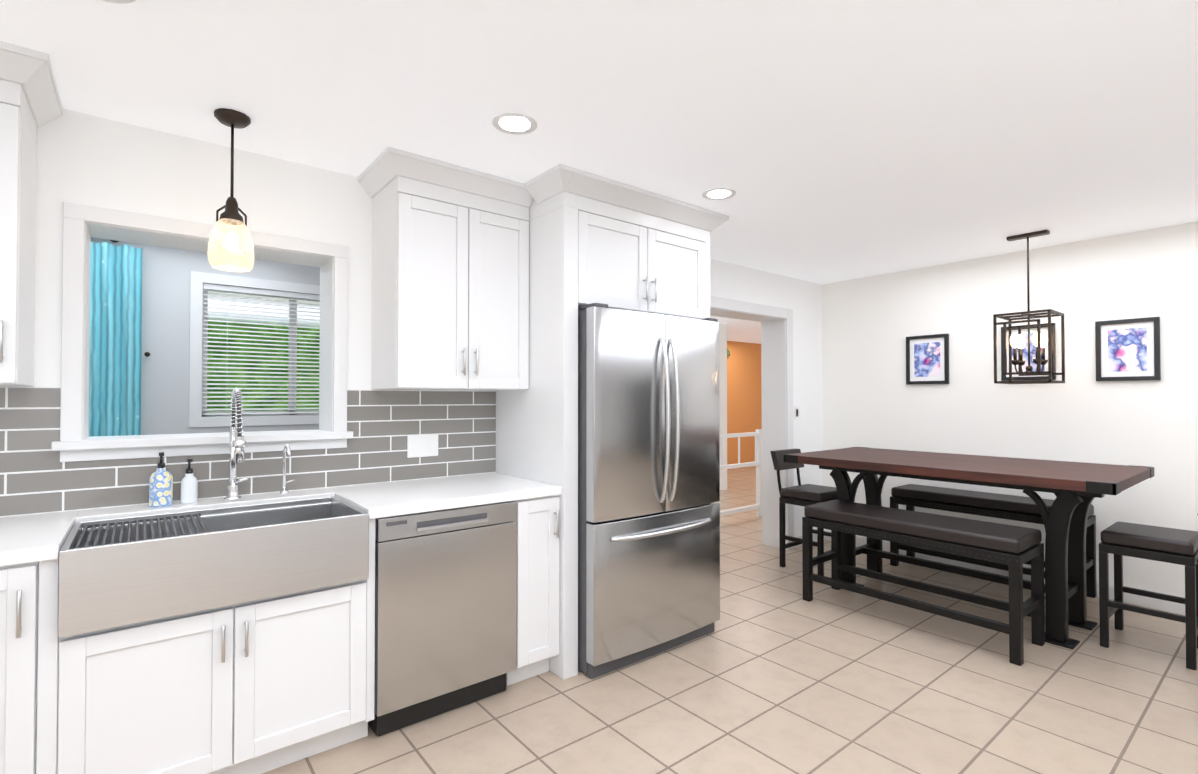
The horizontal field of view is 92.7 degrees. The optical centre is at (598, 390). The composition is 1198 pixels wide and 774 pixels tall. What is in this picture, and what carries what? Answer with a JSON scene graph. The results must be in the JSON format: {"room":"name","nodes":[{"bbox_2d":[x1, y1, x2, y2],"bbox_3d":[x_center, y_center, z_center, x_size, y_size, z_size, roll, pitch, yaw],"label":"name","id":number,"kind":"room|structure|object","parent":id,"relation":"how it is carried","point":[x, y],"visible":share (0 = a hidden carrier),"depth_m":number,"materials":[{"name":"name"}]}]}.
{"room":"kitchen","nodes":[
{"label":"kitchen","id":0,"kind":"room"},
{"bbox_2d":[95,238,314,434],"bbox_3d":[-3.392,0.173,3.559,5.300,2.410,0.100,1,-1,-39],"label":"wall","id":1,"kind":"structure","parent":0,"point":[165,369],"depth_m":3.89,"materials":[{"name":"white paint"}]},
{"bbox_2d":[110,240,149,356],"bbox_3d":[-3.864,-0.620,3.052,2.316,0.774,0.117,1,-1,-39],"label":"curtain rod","id":2,"kind":"object","parent":1,"relation":"attached to","point":[146,354],"visible":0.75,"depth_m":3.75,"materials":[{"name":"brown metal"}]},
{"bbox_2d":[89,242,142,436],"bbox_3d":[-3.262,0.097,3.485,0.730,2.060,0.099,1,-1,-39],"label":"curtain","id":3,"kind":"object","parent":2,"relation":"hanging from","point":[115,353],"visible":0.23,"depth_m":3.64,"materials":[{"name":"blue fabric"}]},
{"bbox_2d":[189,271,319,426],"bbox_3d":[-2.347,-0.281,4.388,1.300,1.080,0.102,1,-1,-39],"label":"window","id":4,"kind":"structure","parent":1,"relation":"in","point":[197,418],"depth_m":4.05,"materials":[{"name":"white"}]},
{"bbox_2d":[202,283,319,414],"bbox_3d":[-2.338,-0.285,4.377,1.150,0.928,0.040,1,-1,-39],"label":"window blinds","id":5,"kind":"object","parent":4,"relation":"attached to","point":[253,291],"visible":0.69,"depth_m":4.24,"materials":[{"name":"white plastic"}]},
{"bbox_2d":[315,267,319,429],"bbox_3d":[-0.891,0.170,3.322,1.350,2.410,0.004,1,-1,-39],"label":"wall","id":6,"kind":"structure","parent":0,"point":[317,269],"depth_m":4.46,"materials":[{"name":"white paint"}]},
{"bbox_2d":[0,109,822,549],"bbox_3d":[1.179,0.190,4.809,14.000,2.410,0.260,1,-1,-39],"label":"wall","id":7,"kind":"structure","parent":0,"point":[96,161],"depth_m":2.50,"materials":[{"name":"white paint"}]},
{"bbox_2d":[0,73,43,385],"bbox_3d":[-2.136,-0.493,1.771,0.519,0.945,0.367,1,-1,-39],"label":"upper cabinet","id":8,"kind":"object","parent":7,"relation":"attached to","point":[30,101],"depth_m":1.79,"materials":[{"name":"white wood"}]},
{"bbox_2d":[51,201,352,461],"bbox_3d":[-1.669,-0.213,2.516,1.040,0.965,0.310,1,-1,-39],"label":"trim","id":9,"kind":"structure","parent":7,"relation":"attached to","point":[76,442],"depth_m":2.34,"materials":[{"name":"white wood"}]},
{"bbox_2d":[407,434,437,457],"bbox_3d":[-0.912,0.285,2.963,0.164,0.116,0.008,1,-1,-39],"label":"electrical outlet plate","id":10,"kind":"object","parent":7,"relation":"attached to","point":[423,445],"visible":1,"depth_m":2.96,"materials":[{"name":"white plastic"}]},
{"bbox_2d":[358,146,532,390],"bbox_3d":[-0.746,-0.523,2.840,0.750,1.035,0.435,1,-1,-39],"label":"upper cabinet","id":11,"kind":"object","parent":7,"relation":"attached to","point":[450,276],"visible":0.98,"depth_m":2.71,"materials":[{"name":"white wood"}]},
{"bbox_2d":[710,295,793,549],"bbox_3d":[0.931,0.332,4.604,1.820,2.120,0.268,1,-1,-39],"label":"door frame","id":12,"kind":"structure","parent":7,"relation":"attached to","point":[777,405],"depth_m":5.08,"materials":[{"name":"white wood"}]},
{"bbox_2d":[794,406,798,418],"bbox_3d":[1.776,0.199,5.127,0.072,0.116,0.008,1,-1,-39],"label":"switch plate","id":13,"kind":"object","parent":7,"relation":"attached to","point":[796,412],"visible":1,"depth_m":5.12,"materials":[{"name":"white plastic"}]},
{"bbox_2d":[794,533,816,547],"bbox_3d":[1.906,1.355,5.214,0.480,0.090,0.012,1,-1,-39],"label":"baseboard","id":14,"kind":"structure","parent":7,"relation":"attached to","point":[814,535],"depth_m":5.26,"materials":[{"name":"white wood"}]},
{"bbox_2d":[0,0,1197,343],"bbox_3d":[1.574,-1.051,4.411,14.500,0.060,10.800,1,-1,-39],"label":"ceiling","id":15,"kind":"structure","parent":0,"point":[834,140],"depth_m":2.06,"materials":[{"name":"white paint"}]},
{"bbox_2d":[102,0,135,3],"bbox_3d":[-1.299,-1.057,1.472,0.176,0.004,0.176,1,-1,-39],"label":"recessed light","id":16,"kind":"object","parent":15,"relation":"in","point":[121,1],"visible":1,"depth_m":1.55,"materials":[{"name":"white plastic"}]},
{"bbox_2d":[207,108,253,271],"bbox_3d":[-1.401,-0.757,2.181,0.152,0.585,0.152,1,-1,-39],"label":"pendant light","id":17,"kind":"object","parent":15,"relation":"hanging from","point":[230,215],"visible":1,"depth_m":2.16,"materials":[{"name":"beige glass"}]},
{"bbox_2d":[492,113,536,134],"bbox_3d":[-0.331,-1.046,2.246,0.176,0.004,0.176,1,-1,-39],"label":"recessed light","id":18,"kind":"object","parent":15,"relation":"in","point":[515,125],"visible":1,"depth_m":2.24,"materials":[{"name":"white plastic"}]},
{"bbox_2d":[702,188,735,199],"bbox_3d":[0.633,-1.036,3.018,0.176,0.004,0.176,1,-1,-39],"label":"recessed light","id":19,"kind":"object","parent":15,"relation":"in","point":[720,194],"visible":1,"depth_m":3.02,"materials":[{"name":"white plastic"}]},
{"bbox_2d":[993,229,1064,383],"bbox_3d":[2.817,-0.538,3.747,0.314,0.981,0.304,1,-1,-39],"label":"chandelier","id":20,"kind":"object","parent":15,"relation":"hanging from","point":[1039,340],"visible":1,"depth_m":3.73,"materials":[{"name":"brown metal"}]},
{"bbox_2d":[719,324,730,490],"bbox_3d":[0.096,0.219,7.003,4.450,2.410,0.120,1,-1,-39],"label":"wall","id":21,"kind":"structure","parent":0,"point":[724,404],"depth_m":8.31,"materials":[{"name":"white paint"}]},
{"bbox_2d":[262,466,1197,773],"bbox_3d":[1.574,1.439,4.378,14.500,0.100,10.800,1,-1,-39],"label":"floor","id":22,"kind":"structure","parent":0,"point":[774,672],"depth_m":2.51,"materials":[{"name":"tile"}]},
{"bbox_2d":[0,558,63,773],"bbox_3d":[-1.984,0.918,1.695,0.601,0.870,0.647,1,-1,-39],"label":"base cabinet","id":23,"kind":"object","parent":22,"relation":"on","point":[31,649],"depth_m":1.60,"materials":[{"name":"white wood"}]},
{"bbox_2d":[64,567,374,773],"bbox_3d":[-1.419,1.039,2.145,0.930,0.640,0.647,1,-1,-39],"label":"base cabinet","id":24,"kind":"object","parent":22,"relation":"on","point":[261,686],"depth_m":1.88,"materials":[{"name":"white wood"}]},
{"bbox_2d":[368,501,516,735],"bbox_3d":[-0.788,0.933,2.601,0.610,0.865,0.606,1,-1,-39],"label":"dishwasher","id":25,"kind":"object","parent":22,"relation":"on","point":[446,610],"visible":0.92,"depth_m":2.35,"materials":[{"name":"grey metal"}]},
{"bbox_2d":[506,495,559,685],"bbox_3d":[-0.479,0.934,2.899,0.234,0.870,0.647,1,-1,-39],"label":"base cabinet","id":26,"kind":"object","parent":22,"relation":"on","point":[538,519],"depth_m":2.66,"materials":[{"name":"white wood"}]},
{"bbox_2d":[0,473,561,566],"bbox_3d":[-1.976,0.461,1.694,4.086,0.040,0.653,1,-1,-39],"label":"countertop","id":27,"kind":"structure","parent":26,"relation":"on","point":[24,539],"depth_m":2.34,"materials":[{"name":"white stone"}]},
{"bbox_2d":[149,452,172,506],"bbox_3d":[-1.704,0.344,2.223,0.074,0.207,0.076,1,-1,-39],"label":"soap bottle","id":28,"kind":"object","parent":27,"relation":"on","point":[161,486],"visible":1,"depth_m":2.20,"materials":[{"name":"blue plastic"}]},
{"bbox_2d":[180,458,197,503],"bbox_3d":[-1.637,0.360,2.283,0.056,0.177,0.068,1,-1,-39],"label":"soap bottle","id":29,"kind":"object","parent":27,"relation":"on","point":[189,488],"visible":1,"depth_m":2.27,"materials":[{"name":"white"}]},
{"bbox_2d":[58,496,368,637],"bbox_3d":[-1.350,0.584,2.074,0.850,0.245,0.493,1,-1,-39],"label":"sink","id":30,"kind":"object","parent":27,"relation":"in","point":[233,555],"visible":1,"depth_m":1.88,"materials":[{"name":"silver metal"}]},
{"bbox_2d":[74,513,206,548],"bbox_3d":[-1.531,0.475,1.930,0.335,0.010,0.453,1,-1,-39],"label":"dish rack","id":31,"kind":"object","parent":30,"relation":"in","point":[130,522],"visible":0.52,"depth_m":1.95,"materials":[{"name":"grey metal"}]},
{"bbox_2d":[224,388,247,500],"bbox_3d":[-1.442,0.219,2.292,0.083,0.459,0.244,1,-1,-39],"label":"faucet","id":32,"kind":"object","parent":27,"relation":"on","point":[238,443],"visible":1,"depth_m":2.33,"materials":[{"name":"silver metal"}]},
{"bbox_2d":[280,444,294,494],"bbox_3d":[-1.330,0.339,2.454,0.059,0.223,0.124,1,-1,-39],"label":"water tap","id":33,"kind":"object","parent":27,"relation":"on","point":[284,491],"visible":1,"depth_m":2.48,"materials":[{"name":"silver metal"}]},
{"bbox_2d":[496,163,728,679],"bbox_3d":[0.062,0.170,3.276,1.218,2.409,0.750,1,-1,-39],"label":"surround","id":34,"kind":"object","parent":22,"relation":"on","point":[595,238],"visible":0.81,"depth_m":2.88,"materials":[{"name":"white"}]},
{"bbox_2d":[578,303,719,678],"bbox_3d":[0.127,0.482,3.223,0.910,1.783,0.828,1,-1,-39],"label":"refrigerator","id":35,"kind":"object","parent":22,"relation":"on","point":[648,492],"visible":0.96,"depth_m":2.87,"materials":[{"name":"grey metal"}]},
{"bbox_2d":[720,429,761,516],"bbox_3d":[0.941,0.917,5.736,2.250,0.980,0.050,1,-1,-39],"label":"railing","id":36,"kind":"object","parent":22,"relation":"on","point":[757,463],"visible":0.38,"depth_m":6.34,"materials":[{"name":"white wood"}]},
{"bbox_2d":[770,449,837,575],"bbox_3d":[1.665,0.939,4.544,0.400,0.905,0.455,1,-1,-39],"label":"stool","id":37,"kind":"object","parent":22,"relation":"on","point":[804,495],"visible":0.65,"depth_m":4.50,"materials":[{"name":"black wood"}]},
{"bbox_2d":[802,500,1044,665],"bbox_3d":[1.878,1.067,3.435,0.416,0.620,1.200,1,-1,-39],"label":"bench","id":38,"kind":"object","parent":22,"relation":"on","point":[1015,548],"visible":1,"depth_m":3.22,"materials":[{"name":"black wood"}]},
{"bbox_2d":[784,447,1153,649],"bbox_3d":[2.294,0.917,3.726,1.046,0.927,1.796,1,-1,-39],"label":"dining table","id":39,"kind":"object","parent":22,"relation":"on","point":[1076,488],"visible":0.83,"depth_m":3.35,"materials":[{"name":"brown wood"}]},
{"bbox_2d":[890,484,1096,597],"bbox_3d":[2.827,1.077,4.194,0.346,0.620,1.200,1,-1,-39],"label":"bench","id":40,"kind":"object","parent":22,"relation":"on","point":[996,505],"visible":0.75,"depth_m":4.11,"materials":[{"name":"black wood"}]},
{"bbox_2d":[1099,514,1197,670],"bbox_3d":[2.986,0.918,3.021,0.400,0.905,0.455,1,-1,-39],"label":"stool","id":41,"kind":"object","parent":22,"relation":"on","point":[1119,540],"visible":1,"depth_m":2.99,"materials":[{"name":"black wood"}]},
{"bbox_2d":[727,341,761,468],"bbox_3d":[0.867,0.253,9.560,8.850,2.410,0.150,1,-1,-39],"label":"wall","id":42,"kind":"structure","parent":0,"point":[740,399],"depth_m":11.02,"materials":[{"name":"orange paint"}]},
{"bbox_2d":[822,221,1197,597],"bbox_3d":[3.936,0.169,3.244,0.250,2.410,5.650,1,-1,-39],"label":"wall","id":43,"kind":"structure","parent":0,"point":[870,397],"depth_m":4.09,"materials":[{"name":"white paint"}]},
{"bbox_2d":[906,334,948,384],"bbox_3d":[2.683,-0.252,4.673,0.024,0.400,0.320,1,-1,-39],"label":"picture","id":44,"kind":"object","parent":43,"relation":"attached to","point":[927,359],"visible":0.98,"depth_m":4.67,"materials":[{"name":"multicoloured paper"}]},
{"bbox_2d":[824,530,1184,614],"bbox_3d":[3.113,1.341,4.126,0.014,0.090,3.220,1,-1,-39],"label":"baseboard","id":45,"kind":"structure","parent":43,"relation":"attached to","point":[1164,605],"depth_m":4.13,"materials":[{"name":"white"}]},
{"bbox_2d":[1001,323,1055,380],"bbox_3d":[3.108,-0.274,4.143,0.024,0.400,0.320,1,-1,-39],"label":"picture","id":46,"kind":"object","parent":43,"relation":"attached to","point":[1024,333],"visible":0.4,"depth_m":4.14,"materials":[{"name":"multicoloured paper"}]},
{"bbox_2d":[1095,317,1160,380],"bbox_3d":[3.442,-0.265,3.725,0.024,0.400,0.310,1,-1,-39],"label":"picture","id":47,"kind":"object","parent":43,"relation":"attached to","point":[1127,349],"visible":0.96,"depth_m":3.72,"materials":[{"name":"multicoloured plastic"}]},
{"label":"outside","id":48,"kind":"structure","parent":0,"visible":0},
{"bbox_2d":[207,298,319,411],"bbox_3d":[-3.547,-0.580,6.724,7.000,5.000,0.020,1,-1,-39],"label":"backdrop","id":49,"kind":"structure","parent":48,"point":[251,341],"depth_m":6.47,"materials":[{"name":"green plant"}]}
]}

